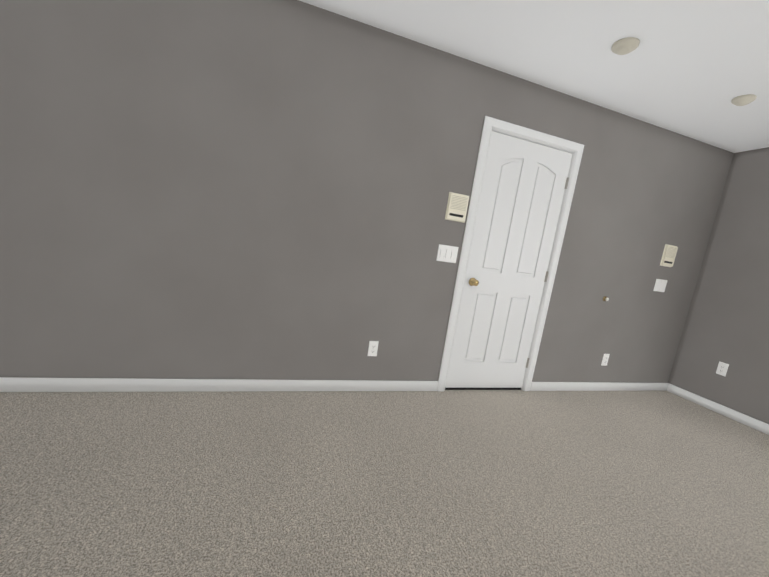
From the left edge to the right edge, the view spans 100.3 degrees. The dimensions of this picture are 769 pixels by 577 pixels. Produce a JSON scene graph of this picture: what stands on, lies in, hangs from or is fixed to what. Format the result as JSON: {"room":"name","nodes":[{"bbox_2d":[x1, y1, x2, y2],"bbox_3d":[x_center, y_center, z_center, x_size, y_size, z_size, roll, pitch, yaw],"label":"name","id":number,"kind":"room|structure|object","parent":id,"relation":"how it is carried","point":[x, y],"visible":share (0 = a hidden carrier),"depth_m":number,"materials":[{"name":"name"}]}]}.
{"room":"empty room","nodes":[
{"label":"empty room","id":0,"kind":"room"},
{"bbox_2d":[0,0,733,382],"bbox_3d":[0.620,-0.368,2.519,8.690,2.430,0.140,6,9,-17],"label":"wall","id":1,"kind":"structure","parent":0,"point":[226,188],"depth_m":2.03,"materials":[{"name":"grey paint"}]},
{"bbox_2d":[0,377,437,391],"bbox_3d":[-1.541,0.596,1.981,4.145,0.085,0.017,6,9,-17],"label":"baseboard","id":2,"kind":"structure","parent":1,"relation":"attached to","point":[16,384],"depth_m":2.08,"materials":[{"name":"white wood"}]},
{"bbox_2d":[367,341,378,355],"bbox_3d":[-0.084,0.448,2.388,0.072,0.120,0.008,6,9,-17],"label":"electrical outlet","id":3,"kind":"object","parent":1,"relation":"attached to","point":[373,348],"visible":1,"depth_m":2.38,"materials":[{"name":"white plastic"}]},
{"bbox_2d":[436,244,458,262],"bbox_3d":[0.477,-0.260,2.417,0.165,0.124,0.010,6,9,-17],"label":"light switch","id":4,"kind":"object","parent":1,"relation":"attached to","point":[446,253],"visible":1,"depth_m":2.41,"materials":[{"name":"white plastic"}]},
{"bbox_2d":[445,192,468,222],"bbox_3d":[0.539,-0.597,2.366,0.166,0.198,0.019,6,9,-17],"label":"intercom","id":5,"kind":"object","parent":1,"relation":"attached to","point":[457,206],"visible":0.98,"depth_m":2.36,"materials":[{"name":"beige plastic"}]},
{"bbox_2d":[437,116,583,391],"bbox_3d":[1.002,-0.166,2.627,0.925,2.112,0.178,6,9,-17],"label":"door","id":6,"kind":"structure","parent":1,"relation":"in","point":[523,187],"depth_m":2.59,"materials":[{"name":"white wood"}]},
{"bbox_2d":[530,382,667,390],"bbox_3d":[2.148,0.959,3.140,1.766,0.085,0.017,6,9,-17],"label":"baseboard","id":7,"kind":"structure","parent":1,"relation":"attached to","point":[535,386],"depth_m":3.11,"materials":[{"name":"white wood"}]},
{"bbox_2d":[601,354,609,365],"bbox_3d":[2.125,0.685,3.086,0.072,0.120,0.008,6,9,-17],"label":"electrical outlet","id":8,"kind":"object","parent":1,"relation":"attached to","point":[605,360],"visible":1,"depth_m":3.08,"materials":[{"name":"white plastic"}]},
{"bbox_2d":[653,279,666,291],"bbox_3d":[2.676,-0.028,3.114,0.150,0.120,0.005,6,9,-17],"label":"switch plate","id":9,"kind":"object","parent":1,"relation":"attached to","point":[660,285],"visible":1,"depth_m":3.11,"materials":[{"name":"white plastic"}]},
{"bbox_2d":[660,244,677,266],"bbox_3d":[2.720,-0.311,3.065,0.160,0.205,0.019,6,9,-17],"label":"intercom","id":10,"kind":"object","parent":1,"relation":"attached to","point":[668,255],"visible":1,"depth_m":3.06,"materials":[{"name":"beige plastic"}]},
{"bbox_2d":[0,390,768,576],"bbox_3d":[1.045,1.261,0.656,8.690,0.100,4.438,6,9,-17],"label":"floor","id":11,"kind":"structure","parent":0,"point":[483,483],"depth_m":1.52,"materials":[{"name":"carpet"}]},
{"bbox_2d":[299,0,768,152],"bbox_3d":[1.404,-1.216,0.290,8.690,0.100,4.438,6,9,-17],"label":"ceiling","id":12,"kind":"structure","parent":0,"point":[691,68],"depth_m":1.93,"materials":[{"name":"white paint"}]},
{"bbox_2d":[611,37,639,54],"bbox_3d":[1.377,-1.377,1.843,0.132,0.041,0.132,6,9,-17],"label":"ceiling light","id":13,"kind":"object","parent":12,"relation":"attached to","point":[624,46],"visible":1,"depth_m":1.81,"materials":[{"name":"beige glass"}]},
{"bbox_2d":[731,94,756,105],"bbox_3d":[2.445,-1.274,2.190,0.116,0.041,0.116,6,9,-17],"label":"ceiling light","id":14,"kind":"object","parent":12,"relation":"attached to","point":[742,100],"visible":0.98,"depth_m":2.17,"materials":[{"name":"beige plastic"}]},
{"bbox_2d":[668,147,768,423],"bbox_3d":[3.487,0.067,2.389,0.120,2.430,1.860,6,9,-17],"label":"wall","id":15,"kind":"structure","parent":0,"point":[727,320],"depth_m":2.96,"materials":[{"name":"grey paint"}]},
{"bbox_2d":[668,383,768,434],"bbox_3d":[3.258,1.210,2.532,0.013,0.085,1.873,6,9,-17],"label":"baseboard","id":16,"kind":"structure","parent":15,"relation":"attached to","point":[756,424],"depth_m":2.97,"materials":[{"name":"white wood"}]},
{"bbox_2d":[716,361,728,375],"bbox_3d":[3.158,0.752,3.005,0.008,0.120,0.072,6,9,-17],"label":"electrical outlet","id":17,"kind":"object","parent":15,"relation":"attached to","point":[722,368],"visible":1,"depth_m":3.00,"materials":[{"name":"white plastic"}]}
]}

